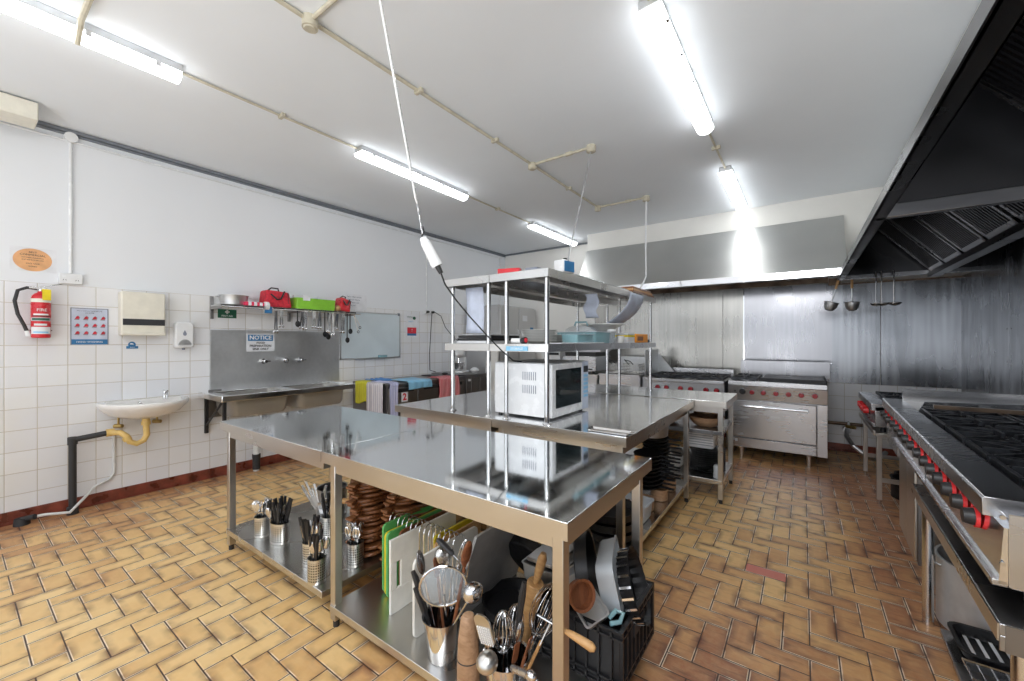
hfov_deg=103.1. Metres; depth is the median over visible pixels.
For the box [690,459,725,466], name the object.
plate
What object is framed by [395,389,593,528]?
bench
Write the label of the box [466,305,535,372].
fridge
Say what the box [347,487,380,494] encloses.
wooden platter
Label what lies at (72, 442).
pipe
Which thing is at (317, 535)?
knife
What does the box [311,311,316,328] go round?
tongs
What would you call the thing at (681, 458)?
bowl
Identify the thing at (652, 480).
pan
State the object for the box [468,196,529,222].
conduit
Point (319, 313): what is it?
tongs
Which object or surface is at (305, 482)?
tongs
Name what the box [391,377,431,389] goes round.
tea towel
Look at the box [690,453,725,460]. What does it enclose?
plate
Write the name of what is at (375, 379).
cleaning cloth
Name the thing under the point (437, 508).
cutting board
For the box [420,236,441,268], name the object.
socket
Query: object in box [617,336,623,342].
cup
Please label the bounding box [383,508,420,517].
wooden platter
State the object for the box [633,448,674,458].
pan
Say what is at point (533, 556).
flat tray
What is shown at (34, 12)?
ceiling light
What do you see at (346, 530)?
bowl
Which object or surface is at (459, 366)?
bowl
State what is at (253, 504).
spoon
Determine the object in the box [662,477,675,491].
ramekin
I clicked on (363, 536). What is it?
wooden platter
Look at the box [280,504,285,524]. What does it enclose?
knife
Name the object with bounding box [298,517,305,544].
knife
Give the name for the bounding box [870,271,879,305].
ladle
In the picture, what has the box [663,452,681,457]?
pan
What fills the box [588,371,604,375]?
countertop
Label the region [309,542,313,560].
spoon
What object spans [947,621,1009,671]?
pan
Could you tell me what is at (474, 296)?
paper
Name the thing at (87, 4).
conduit
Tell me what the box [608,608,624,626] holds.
band
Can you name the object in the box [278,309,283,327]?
tongs
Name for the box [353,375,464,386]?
countertop
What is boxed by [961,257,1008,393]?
sheet
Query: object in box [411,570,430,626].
utensil
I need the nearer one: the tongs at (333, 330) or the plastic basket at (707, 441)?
the plastic basket at (707, 441)
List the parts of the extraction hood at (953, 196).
panel, divider panel, roof panel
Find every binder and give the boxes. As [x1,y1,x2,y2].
[457,338,511,340]
[458,335,518,337]
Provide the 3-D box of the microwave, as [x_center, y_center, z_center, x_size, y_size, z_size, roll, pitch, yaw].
[0.218,0.339,3.010,0.509,0.373,0.552,0,0,36]
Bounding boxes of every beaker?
[422,601,461,665]
[483,636,537,680]
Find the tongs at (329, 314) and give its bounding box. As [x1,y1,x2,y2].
[326,312,330,332]
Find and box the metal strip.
[572,273,629,290]
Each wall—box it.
[0,120,504,513]
[505,244,960,448]
[977,237,1023,268]
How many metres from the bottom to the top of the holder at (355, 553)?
0.128 m
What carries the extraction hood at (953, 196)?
attached to the wall at (1017, 246)
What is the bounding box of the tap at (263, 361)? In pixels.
[260,359,270,363]
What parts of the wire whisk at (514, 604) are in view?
handle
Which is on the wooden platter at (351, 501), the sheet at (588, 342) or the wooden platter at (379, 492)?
the wooden platter at (379, 492)
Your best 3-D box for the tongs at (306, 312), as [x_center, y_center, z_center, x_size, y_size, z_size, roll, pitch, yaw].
[-2.360,-0.227,4.622,0.067,0.230,0.019,0,0,-38]
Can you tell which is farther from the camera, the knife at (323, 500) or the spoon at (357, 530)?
the knife at (323, 500)
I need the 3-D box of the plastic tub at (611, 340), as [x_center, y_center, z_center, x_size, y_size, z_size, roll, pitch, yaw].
[0.799,-0.029,3.708,0.220,0.101,0.240,0,0,36]
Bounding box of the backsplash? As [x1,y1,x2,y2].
[208,330,338,417]
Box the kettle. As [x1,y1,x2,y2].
[470,367,478,372]
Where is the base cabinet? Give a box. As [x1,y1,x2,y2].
[431,371,486,393]
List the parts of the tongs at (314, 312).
arm, arm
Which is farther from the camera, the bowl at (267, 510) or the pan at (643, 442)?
the pan at (643, 442)
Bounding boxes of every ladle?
[295,311,299,326]
[323,312,326,336]
[326,312,330,339]
[345,314,349,342]
[348,314,352,333]
[434,546,450,625]
[452,580,482,624]
[476,649,497,675]
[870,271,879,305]
[880,271,888,305]
[889,270,901,305]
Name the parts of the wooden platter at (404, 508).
handle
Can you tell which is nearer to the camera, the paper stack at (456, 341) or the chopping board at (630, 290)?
the paper stack at (456, 341)
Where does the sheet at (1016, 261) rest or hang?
attached to the wall at (1017, 246)
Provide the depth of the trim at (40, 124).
4.22 m
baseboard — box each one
[0,454,291,526]
[673,430,897,456]
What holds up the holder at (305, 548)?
on the bench at (300, 435)
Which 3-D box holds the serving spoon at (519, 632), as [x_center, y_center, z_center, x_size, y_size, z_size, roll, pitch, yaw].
[0.015,1.125,1.420,0.051,0.290,0.043,0,0,1]
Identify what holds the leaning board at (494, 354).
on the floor
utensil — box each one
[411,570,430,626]
[413,586,429,625]
[436,537,466,568]
[443,558,448,615]
[445,569,453,626]
[449,564,460,625]
[510,581,526,671]
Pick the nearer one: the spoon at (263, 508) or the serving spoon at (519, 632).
the serving spoon at (519, 632)
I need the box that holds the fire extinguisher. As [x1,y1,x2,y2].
[12,284,61,337]
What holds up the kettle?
on the countertop
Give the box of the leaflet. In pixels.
[406,314,416,336]
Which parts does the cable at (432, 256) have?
chain, cord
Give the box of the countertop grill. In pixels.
[563,349,610,373]
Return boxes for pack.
[635,334,647,342]
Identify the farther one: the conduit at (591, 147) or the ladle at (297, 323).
the ladle at (297, 323)
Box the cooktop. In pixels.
[857,391,901,427]
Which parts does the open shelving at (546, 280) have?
post, post, post, post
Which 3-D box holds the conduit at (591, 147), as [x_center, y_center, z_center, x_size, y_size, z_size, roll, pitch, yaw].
[0.466,-1.700,3.775,0.660,0.064,0.080,0,0,36]
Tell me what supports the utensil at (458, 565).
in the beaker at (441, 643)
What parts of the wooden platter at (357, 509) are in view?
handle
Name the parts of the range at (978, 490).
knob, knob, knob, control panel, rail, knob, panel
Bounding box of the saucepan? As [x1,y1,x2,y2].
[649,425,669,438]
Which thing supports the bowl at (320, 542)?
on the spoon at (320, 542)
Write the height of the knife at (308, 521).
0.251 m
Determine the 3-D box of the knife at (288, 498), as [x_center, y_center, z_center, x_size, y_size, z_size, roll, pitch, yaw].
[-1.420,1.118,2.551,0.062,0.250,0.019,0,0,-42]
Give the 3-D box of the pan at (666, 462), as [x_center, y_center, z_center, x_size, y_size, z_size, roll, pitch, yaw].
[1.204,1.028,3.361,0.259,0.022,0.287,0,0,-11]
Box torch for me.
[511,337,527,343]
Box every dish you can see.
[589,521,631,534]
[590,529,631,543]
[596,499,631,524]
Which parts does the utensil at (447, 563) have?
handle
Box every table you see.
[588,371,604,383]
[911,483,1023,680]
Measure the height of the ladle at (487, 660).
0.254 m
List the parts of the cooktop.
knob, rail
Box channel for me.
[647,276,961,293]
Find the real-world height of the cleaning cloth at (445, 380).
0.312 m
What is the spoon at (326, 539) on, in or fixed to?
in the holder at (316, 570)
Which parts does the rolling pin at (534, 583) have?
handle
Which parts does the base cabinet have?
door, door, door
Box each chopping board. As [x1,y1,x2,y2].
[622,286,650,292]
[626,288,651,294]
[630,290,653,297]
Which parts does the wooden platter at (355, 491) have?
handle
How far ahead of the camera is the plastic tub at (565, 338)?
2.95 m
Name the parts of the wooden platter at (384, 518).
handle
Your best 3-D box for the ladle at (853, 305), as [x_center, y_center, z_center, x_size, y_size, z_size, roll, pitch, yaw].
[3.837,-0.510,4.583,0.148,0.360,0.146,0,0,36]
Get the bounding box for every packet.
[244,301,263,305]
[498,268,521,273]
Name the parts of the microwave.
door, control panel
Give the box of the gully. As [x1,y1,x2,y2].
[13,514,36,526]
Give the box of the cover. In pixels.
[574,321,587,325]
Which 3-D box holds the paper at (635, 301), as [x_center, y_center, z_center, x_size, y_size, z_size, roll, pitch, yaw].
[1.058,-0.288,3.855,0.221,0.300,0.500,0,0,36]
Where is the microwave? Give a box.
[495,359,587,419]
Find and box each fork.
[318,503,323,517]
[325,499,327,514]
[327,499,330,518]
[347,523,351,544]
[358,522,363,543]
[439,568,442,603]
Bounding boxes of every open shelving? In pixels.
[445,275,613,416]
[489,268,655,424]
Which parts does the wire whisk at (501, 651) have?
handle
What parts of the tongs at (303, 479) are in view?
arm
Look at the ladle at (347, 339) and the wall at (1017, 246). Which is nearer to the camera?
the wall at (1017, 246)
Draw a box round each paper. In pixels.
[466,287,483,332]
[583,293,598,317]
[607,292,643,322]
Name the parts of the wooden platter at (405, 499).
handle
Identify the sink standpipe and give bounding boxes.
[252,414,260,470]
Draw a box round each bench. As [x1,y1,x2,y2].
[220,405,440,598]
[321,423,651,680]
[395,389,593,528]
[492,393,693,554]
[588,384,736,503]
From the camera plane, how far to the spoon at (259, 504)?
2.59 m
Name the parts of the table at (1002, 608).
leg, leg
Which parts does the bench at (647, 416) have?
under rail, leg, leg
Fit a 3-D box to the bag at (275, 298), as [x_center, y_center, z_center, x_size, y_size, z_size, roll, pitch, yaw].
[-2.609,-0.472,4.488,0.226,0.227,0.274,0,0,36]
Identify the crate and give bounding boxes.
[290,295,334,310]
[518,580,653,680]
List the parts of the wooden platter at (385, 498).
handle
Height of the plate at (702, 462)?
0.018 m
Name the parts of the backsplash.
plate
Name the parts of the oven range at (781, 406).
leg, oven door, kick panel, door handle, control panel, griddle plate, leg, panel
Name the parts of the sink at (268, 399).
bowl, bowl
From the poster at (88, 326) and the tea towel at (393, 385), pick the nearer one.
the poster at (88, 326)
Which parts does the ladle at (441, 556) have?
handle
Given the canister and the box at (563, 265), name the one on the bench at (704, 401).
the canister
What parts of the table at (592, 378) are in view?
door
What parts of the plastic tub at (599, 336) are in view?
lid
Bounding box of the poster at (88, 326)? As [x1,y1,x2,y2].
[70,307,107,344]
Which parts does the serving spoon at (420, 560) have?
handle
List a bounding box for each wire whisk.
[454,539,469,610]
[493,609,512,671]
[505,603,523,671]
[529,583,551,654]
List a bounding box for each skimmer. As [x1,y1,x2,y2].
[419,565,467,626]
[474,613,496,670]
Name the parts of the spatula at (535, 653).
handle, blade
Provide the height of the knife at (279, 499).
0.249 m
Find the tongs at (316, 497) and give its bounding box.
[311,484,318,508]
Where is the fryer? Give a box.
[598,356,644,386]
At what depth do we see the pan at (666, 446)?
3.33 m
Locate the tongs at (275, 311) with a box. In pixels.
[273,309,277,333]
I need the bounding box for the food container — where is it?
[595,535,623,614]
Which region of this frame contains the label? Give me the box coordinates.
[506,346,527,350]
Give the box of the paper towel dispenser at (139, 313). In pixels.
[118,291,165,335]
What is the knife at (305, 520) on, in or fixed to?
in the holder at (305, 548)
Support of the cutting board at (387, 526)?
in the rack at (394, 511)
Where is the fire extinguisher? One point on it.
(40, 302)
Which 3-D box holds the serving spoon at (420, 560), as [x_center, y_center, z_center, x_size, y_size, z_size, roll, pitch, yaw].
[-0.351,1.073,1.676,0.100,0.395,0.054,0,0,29]
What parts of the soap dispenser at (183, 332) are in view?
push lever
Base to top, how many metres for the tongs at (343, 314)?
0.257 m
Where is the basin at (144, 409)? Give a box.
[95,389,188,445]
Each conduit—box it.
[0,121,502,258]
[63,132,77,273]
[74,0,93,45]
[182,72,356,148]
[274,0,600,211]
[312,0,337,19]
[426,236,426,309]
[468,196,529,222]
[535,143,595,164]
[600,195,649,207]
[709,133,725,168]
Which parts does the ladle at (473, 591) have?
handle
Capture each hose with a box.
[37,435,115,517]
[842,424,887,461]
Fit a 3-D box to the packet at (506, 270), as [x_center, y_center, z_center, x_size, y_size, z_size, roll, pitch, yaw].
[-0.017,-0.473,2.792,0.160,0.040,0.050,0,0,18]
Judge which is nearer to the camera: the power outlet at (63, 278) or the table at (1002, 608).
the table at (1002, 608)
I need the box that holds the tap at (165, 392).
[162,389,168,398]
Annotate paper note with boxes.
[346,294,366,309]
[449,339,455,360]
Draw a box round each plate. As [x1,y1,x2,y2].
[521,331,557,332]
[521,334,557,335]
[521,337,556,338]
[522,329,555,330]
[528,340,557,342]
[690,445,725,451]
[690,447,725,453]
[690,449,725,455]
[690,451,725,457]
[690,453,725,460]
[690,455,725,462]
[690,457,725,464]
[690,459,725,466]
[690,461,725,468]
[690,463,725,470]
[690,465,725,472]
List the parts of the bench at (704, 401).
under rail, leg, leg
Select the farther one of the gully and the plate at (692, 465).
the plate at (692, 465)
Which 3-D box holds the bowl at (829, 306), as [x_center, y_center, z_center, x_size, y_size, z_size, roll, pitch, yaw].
[3.678,-0.389,4.697,0.136,0.100,0.134,17,10,34]
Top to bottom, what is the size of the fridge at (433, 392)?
0.858 m
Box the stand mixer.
[455,350,468,372]
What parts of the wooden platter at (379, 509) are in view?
handle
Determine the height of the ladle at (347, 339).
0.365 m
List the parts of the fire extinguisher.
valve handle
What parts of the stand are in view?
leg, leg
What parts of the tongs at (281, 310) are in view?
arm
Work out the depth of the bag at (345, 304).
5.09 m
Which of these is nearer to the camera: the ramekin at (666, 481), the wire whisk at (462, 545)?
the wire whisk at (462, 545)
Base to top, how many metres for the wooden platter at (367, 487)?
0.049 m
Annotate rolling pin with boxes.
[457,611,479,680]
[522,551,546,643]
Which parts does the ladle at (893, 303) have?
handle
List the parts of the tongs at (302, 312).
arm, arm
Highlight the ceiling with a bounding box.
[0,0,980,254]
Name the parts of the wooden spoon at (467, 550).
handle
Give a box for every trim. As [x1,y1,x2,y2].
[36,120,504,256]
[505,242,587,255]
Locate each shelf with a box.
[210,296,360,323]
[226,501,381,598]
[330,571,591,680]
[594,479,686,554]
[625,447,731,484]
[668,417,731,435]
[940,628,971,680]
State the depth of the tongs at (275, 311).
4.36 m
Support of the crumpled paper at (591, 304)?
hanging from the open shelving at (546, 280)
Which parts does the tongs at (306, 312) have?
arm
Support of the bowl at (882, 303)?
on the ladle at (882, 303)
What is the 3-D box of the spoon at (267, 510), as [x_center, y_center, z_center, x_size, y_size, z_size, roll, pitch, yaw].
[-1.492,1.138,2.518,0.062,0.211,0.025,0,0,-29]
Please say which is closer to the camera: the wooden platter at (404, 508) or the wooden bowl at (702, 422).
the wooden platter at (404, 508)
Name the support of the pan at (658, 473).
on the pan at (652, 480)
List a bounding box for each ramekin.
[643,494,653,510]
[650,486,667,501]
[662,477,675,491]
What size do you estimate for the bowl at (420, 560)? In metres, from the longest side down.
0.100 x 0.056 x 0.022 m
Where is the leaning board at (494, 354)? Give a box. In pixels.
[485,351,498,389]
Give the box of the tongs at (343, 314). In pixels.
[340,313,344,332]
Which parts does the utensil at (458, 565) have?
handle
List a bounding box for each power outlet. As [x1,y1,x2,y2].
[58,273,82,284]
[423,311,434,314]
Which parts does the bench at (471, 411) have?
under rail, leg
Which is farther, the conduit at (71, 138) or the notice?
the conduit at (71, 138)
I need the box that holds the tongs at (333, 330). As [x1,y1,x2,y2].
[331,312,334,335]
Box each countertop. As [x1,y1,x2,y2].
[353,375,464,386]
[431,371,486,376]
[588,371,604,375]
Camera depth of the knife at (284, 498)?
2.59 m
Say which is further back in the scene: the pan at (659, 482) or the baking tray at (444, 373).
the baking tray at (444, 373)
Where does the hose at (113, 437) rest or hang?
on the floor
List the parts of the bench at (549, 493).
leg, under rail, leg, leg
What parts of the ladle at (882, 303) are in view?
handle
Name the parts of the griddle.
rail, cooking plate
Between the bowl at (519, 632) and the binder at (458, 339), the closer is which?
the bowl at (519, 632)
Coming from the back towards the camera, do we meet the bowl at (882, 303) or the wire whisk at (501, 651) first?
the bowl at (882, 303)
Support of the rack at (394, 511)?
on the bench at (549, 493)
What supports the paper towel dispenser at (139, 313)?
attached to the wall at (138, 226)
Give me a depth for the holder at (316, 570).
2.08 m
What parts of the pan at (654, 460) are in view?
handle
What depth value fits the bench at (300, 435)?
2.51 m
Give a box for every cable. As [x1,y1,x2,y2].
[379,0,521,361]
[429,314,435,371]
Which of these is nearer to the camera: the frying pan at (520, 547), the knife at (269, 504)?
the frying pan at (520, 547)
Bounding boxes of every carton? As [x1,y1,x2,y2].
[615,333,634,334]
[615,335,634,336]
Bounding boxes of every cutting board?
[382,505,433,590]
[384,508,441,593]
[386,509,441,597]
[389,512,455,614]
[399,510,447,584]
[412,526,477,637]
[434,518,473,543]
[434,521,480,547]
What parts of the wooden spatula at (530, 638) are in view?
handle, blade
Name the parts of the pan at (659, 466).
handle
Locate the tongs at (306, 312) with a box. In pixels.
[302,311,307,330]
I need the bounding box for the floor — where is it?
[0,430,958,680]
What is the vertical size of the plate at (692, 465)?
0.018 m
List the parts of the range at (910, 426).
door, control panel, door, rail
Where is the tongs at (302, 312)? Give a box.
[298,310,304,328]
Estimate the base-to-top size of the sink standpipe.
0.660 m
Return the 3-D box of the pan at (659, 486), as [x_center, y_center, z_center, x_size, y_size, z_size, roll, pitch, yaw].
[1.060,1.118,3.133,0.259,0.022,0.287,0,0,-13]
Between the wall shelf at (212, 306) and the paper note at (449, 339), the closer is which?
the wall shelf at (212, 306)
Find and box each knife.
[267,502,274,524]
[271,502,276,523]
[276,503,279,524]
[278,498,281,524]
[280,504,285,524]
[283,496,286,518]
[284,498,290,523]
[285,499,292,523]
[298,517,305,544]
[300,519,306,544]
[305,520,307,544]
[306,520,309,544]
[308,534,312,560]
[312,534,315,556]
[313,516,317,529]
[314,534,318,560]
[319,529,322,557]
[321,496,326,518]
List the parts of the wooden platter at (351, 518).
handle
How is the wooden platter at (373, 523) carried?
on the wooden platter at (366, 530)
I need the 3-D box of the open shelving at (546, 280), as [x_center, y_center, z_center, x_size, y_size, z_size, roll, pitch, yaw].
[0.696,0.037,3.561,0.475,0.974,2.260,0,0,36]
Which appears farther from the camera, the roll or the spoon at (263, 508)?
the roll
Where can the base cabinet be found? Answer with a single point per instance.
(474, 382)
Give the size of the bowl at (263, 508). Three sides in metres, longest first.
0.072 x 0.038 x 0.013 m
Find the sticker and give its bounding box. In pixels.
[126,342,137,348]
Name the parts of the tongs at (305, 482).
arm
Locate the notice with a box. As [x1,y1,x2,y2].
[9,245,56,273]
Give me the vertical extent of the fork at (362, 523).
0.218 m
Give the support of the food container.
in the plastic crate at (620, 649)
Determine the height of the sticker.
0.063 m
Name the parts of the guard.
plate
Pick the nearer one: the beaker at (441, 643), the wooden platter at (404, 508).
the beaker at (441, 643)
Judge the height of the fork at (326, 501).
0.217 m
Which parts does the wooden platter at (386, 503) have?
handle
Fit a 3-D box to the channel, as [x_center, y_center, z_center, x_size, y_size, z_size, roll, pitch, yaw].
[3.252,-0.760,5.769,4.308,0.120,0.028,0,0,36]
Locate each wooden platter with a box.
[345,493,388,504]
[345,507,382,521]
[346,480,375,490]
[346,537,381,543]
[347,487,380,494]
[347,497,386,507]
[348,479,370,487]
[349,501,384,512]
[351,489,389,498]
[351,515,382,523]
[351,529,381,540]
[352,506,384,515]
[354,533,381,541]
[356,519,384,526]
[362,522,384,533]
[364,539,381,550]
[364,549,381,557]
[381,498,428,513]
[381,507,436,521]
[383,493,417,506]
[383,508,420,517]
[387,492,405,499]
[387,494,411,503]
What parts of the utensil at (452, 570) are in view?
handle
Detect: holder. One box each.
[254,513,269,538]
[269,518,289,545]
[302,541,309,567]
[307,552,326,585]
[321,513,330,537]
[346,539,363,568]
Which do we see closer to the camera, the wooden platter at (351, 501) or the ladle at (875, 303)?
the wooden platter at (351, 501)
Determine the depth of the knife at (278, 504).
2.48 m
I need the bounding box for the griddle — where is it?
[880,389,1023,456]
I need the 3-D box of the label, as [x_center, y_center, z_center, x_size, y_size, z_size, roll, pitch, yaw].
[0.030,0.052,2.644,0.170,0.029,0.004,0,0,36]
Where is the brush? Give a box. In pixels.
[512,642,519,664]
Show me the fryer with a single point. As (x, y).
(635, 380)
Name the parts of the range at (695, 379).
control panel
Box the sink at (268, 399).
[198,381,354,432]
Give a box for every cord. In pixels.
[568,151,590,260]
[640,201,646,287]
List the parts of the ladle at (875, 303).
handle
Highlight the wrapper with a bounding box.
[525,267,540,269]
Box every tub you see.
[556,331,610,342]
[562,335,593,342]
[606,331,614,342]
[625,493,653,523]
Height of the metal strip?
0.018 m
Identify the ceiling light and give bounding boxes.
[0,0,182,83]
[354,145,467,200]
[527,221,576,245]
[637,0,713,134]
[718,165,748,214]
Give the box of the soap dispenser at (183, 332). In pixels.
[173,322,193,349]
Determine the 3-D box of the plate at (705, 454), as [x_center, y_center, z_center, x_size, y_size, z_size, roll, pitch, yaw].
[1.814,1.038,3.768,0.300,0.018,0.300,0,0,36]
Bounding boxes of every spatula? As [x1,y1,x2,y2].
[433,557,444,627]
[520,636,532,667]
[525,618,551,678]
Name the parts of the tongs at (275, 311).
arm, arm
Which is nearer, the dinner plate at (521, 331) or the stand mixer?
the dinner plate at (521, 331)
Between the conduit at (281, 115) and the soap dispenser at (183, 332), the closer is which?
the conduit at (281, 115)
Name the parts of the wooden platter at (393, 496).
handle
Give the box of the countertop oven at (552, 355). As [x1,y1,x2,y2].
[542,351,567,359]
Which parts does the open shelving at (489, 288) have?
post, post, post, post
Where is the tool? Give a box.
[537,614,595,651]
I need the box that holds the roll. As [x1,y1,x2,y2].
[264,302,271,312]
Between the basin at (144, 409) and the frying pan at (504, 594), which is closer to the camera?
the frying pan at (504, 594)
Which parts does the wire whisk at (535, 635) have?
handle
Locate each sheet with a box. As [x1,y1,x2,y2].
[550,342,603,343]
[595,290,722,370]
[723,283,827,381]
[743,284,831,363]
[829,283,879,384]
[881,278,960,388]
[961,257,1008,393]
[1009,251,1023,394]
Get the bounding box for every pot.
[215,294,251,304]
[316,481,347,519]
[934,544,990,630]
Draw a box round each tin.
[521,544,573,589]
[616,545,650,626]
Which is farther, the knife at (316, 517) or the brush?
the knife at (316, 517)
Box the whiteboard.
[340,311,399,359]
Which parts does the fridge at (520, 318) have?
door, door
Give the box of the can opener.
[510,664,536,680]
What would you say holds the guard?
attached to the range at (695, 379)
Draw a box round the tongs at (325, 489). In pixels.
[323,485,326,497]
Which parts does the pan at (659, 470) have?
handle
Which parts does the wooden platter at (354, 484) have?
handle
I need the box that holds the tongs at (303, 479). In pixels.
[298,479,316,511]
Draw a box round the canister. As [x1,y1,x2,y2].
[713,464,717,478]
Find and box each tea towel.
[366,382,385,412]
[371,380,398,415]
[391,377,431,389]
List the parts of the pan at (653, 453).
handle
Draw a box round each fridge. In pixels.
[353,375,464,415]
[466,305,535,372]
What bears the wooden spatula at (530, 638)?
in the beaker at (506, 675)
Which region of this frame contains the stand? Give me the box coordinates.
[859,412,898,504]
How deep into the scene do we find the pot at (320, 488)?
2.90 m
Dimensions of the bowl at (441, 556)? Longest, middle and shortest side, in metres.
0.080 x 0.072 x 0.050 m
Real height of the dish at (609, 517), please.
0.053 m
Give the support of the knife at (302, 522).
in the holder at (305, 548)
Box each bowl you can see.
[255,502,260,511]
[261,502,266,512]
[266,508,270,517]
[309,542,313,553]
[318,541,322,553]
[323,536,329,549]
[344,527,350,537]
[416,550,424,574]
[434,546,450,565]
[450,569,453,580]
[455,362,464,370]
[455,564,460,577]
[461,541,471,566]
[462,580,482,604]
[515,621,523,643]
[525,669,536,680]
[569,579,595,613]
[581,323,626,330]
[668,455,682,468]
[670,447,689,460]
[689,413,724,426]
[693,411,717,418]
[824,302,837,310]
[844,302,859,310]
[880,302,888,305]
[889,302,901,305]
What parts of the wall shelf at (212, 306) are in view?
hanging rail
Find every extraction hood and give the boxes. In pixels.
[580,215,845,289]
[837,0,1023,279]
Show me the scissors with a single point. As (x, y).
(353, 314)
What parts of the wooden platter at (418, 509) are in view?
handle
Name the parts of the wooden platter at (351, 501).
handle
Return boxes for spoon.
[252,502,257,518]
[255,502,260,518]
[261,502,266,517]
[266,508,272,523]
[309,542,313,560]
[318,541,322,559]
[322,536,329,558]
[344,527,351,545]
[352,527,356,544]
[356,528,359,544]
[416,550,435,627]
[452,541,471,622]
[515,621,523,664]
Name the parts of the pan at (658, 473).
handle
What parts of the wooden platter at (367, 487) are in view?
handle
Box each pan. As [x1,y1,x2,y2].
[482,577,526,629]
[509,534,540,570]
[573,528,599,595]
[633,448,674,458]
[634,454,675,462]
[642,441,679,446]
[642,446,680,453]
[643,444,681,449]
[643,472,673,478]
[643,476,675,482]
[643,480,675,486]
[643,484,674,490]
[645,436,681,442]
[646,468,673,474]
[651,464,674,470]
[652,460,673,465]
[661,470,680,476]
[662,462,680,468]
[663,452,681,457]
[889,473,898,499]
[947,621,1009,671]
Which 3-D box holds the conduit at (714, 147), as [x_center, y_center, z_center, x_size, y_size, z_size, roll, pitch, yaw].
[1.826,-1.717,3.631,0.070,0.030,0.990,0,0,36]
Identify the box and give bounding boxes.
[0,92,38,128]
[554,258,573,273]
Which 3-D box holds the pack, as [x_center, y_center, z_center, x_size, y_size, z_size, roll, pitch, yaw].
[1.256,-0.021,4.070,0.102,0.085,0.360,0,0,36]
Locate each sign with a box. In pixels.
[218,309,235,317]
[246,334,273,351]
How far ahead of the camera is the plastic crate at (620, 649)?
1.57 m
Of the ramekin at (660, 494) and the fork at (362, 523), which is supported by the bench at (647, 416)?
the ramekin at (660, 494)
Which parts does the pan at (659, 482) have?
handle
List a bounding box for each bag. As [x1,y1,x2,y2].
[259,287,290,307]
[334,296,350,311]
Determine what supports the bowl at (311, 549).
on the spoon at (311, 549)
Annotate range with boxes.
[645,367,733,442]
[728,360,829,466]
[889,407,1023,595]
[918,437,1023,600]
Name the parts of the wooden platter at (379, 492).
handle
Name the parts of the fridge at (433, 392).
door, door, door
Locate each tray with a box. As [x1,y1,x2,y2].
[421,372,459,375]
[454,526,518,614]
[527,541,573,568]
[586,426,637,435]
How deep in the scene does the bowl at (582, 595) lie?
1.53 m
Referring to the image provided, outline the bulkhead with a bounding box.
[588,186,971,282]
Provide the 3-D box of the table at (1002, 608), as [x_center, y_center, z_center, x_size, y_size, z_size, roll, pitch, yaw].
[2.016,1.065,1.284,0.924,0.670,1.304,0,0,37]
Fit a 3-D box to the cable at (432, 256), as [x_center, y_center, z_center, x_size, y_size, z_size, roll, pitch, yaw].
[-0.310,-0.765,2.364,0.102,1.834,1.236,0,0,34]
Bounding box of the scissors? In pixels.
[353,314,360,332]
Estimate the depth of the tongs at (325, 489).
2.77 m
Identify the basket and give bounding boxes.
[609,360,629,372]
[624,359,644,373]
[689,432,717,448]
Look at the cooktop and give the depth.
3.74 m
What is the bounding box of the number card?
[401,392,407,401]
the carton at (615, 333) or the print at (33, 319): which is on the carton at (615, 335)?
the carton at (615, 333)
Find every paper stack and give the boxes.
[456,341,510,342]
[462,334,517,334]
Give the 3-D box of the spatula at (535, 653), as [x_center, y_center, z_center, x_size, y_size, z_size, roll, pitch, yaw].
[0.065,1.115,1.407,0.142,0.312,0.060,0,0,21]
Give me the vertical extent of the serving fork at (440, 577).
0.370 m
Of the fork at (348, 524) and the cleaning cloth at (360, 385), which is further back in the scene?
the cleaning cloth at (360, 385)
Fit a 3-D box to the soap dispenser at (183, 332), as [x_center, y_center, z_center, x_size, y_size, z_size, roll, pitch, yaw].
[-3.166,-0.043,3.913,0.095,0.265,0.145,0,0,36]
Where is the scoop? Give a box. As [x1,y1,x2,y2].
[569,564,608,629]
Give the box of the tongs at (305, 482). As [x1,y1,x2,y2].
[301,482,316,510]
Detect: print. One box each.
[32,318,49,320]
[33,331,48,332]
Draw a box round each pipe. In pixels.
[66,431,106,515]
[828,421,862,426]
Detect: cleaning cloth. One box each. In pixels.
[355,380,370,403]
[365,377,391,380]
[429,375,459,397]
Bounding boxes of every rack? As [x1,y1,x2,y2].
[389,511,464,600]
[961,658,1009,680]
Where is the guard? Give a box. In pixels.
[642,349,673,386]
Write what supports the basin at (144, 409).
attached to the wall at (138, 226)
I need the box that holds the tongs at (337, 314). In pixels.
[334,312,338,329]
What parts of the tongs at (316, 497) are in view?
arm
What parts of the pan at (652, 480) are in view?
handle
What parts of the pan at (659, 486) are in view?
handle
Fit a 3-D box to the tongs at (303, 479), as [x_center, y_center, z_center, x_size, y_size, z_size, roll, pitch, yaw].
[-1.440,1.111,2.886,0.146,0.253,0.038,0,0,-14]
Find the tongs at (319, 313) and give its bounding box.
[317,311,321,328]
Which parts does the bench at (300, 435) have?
leg, under rail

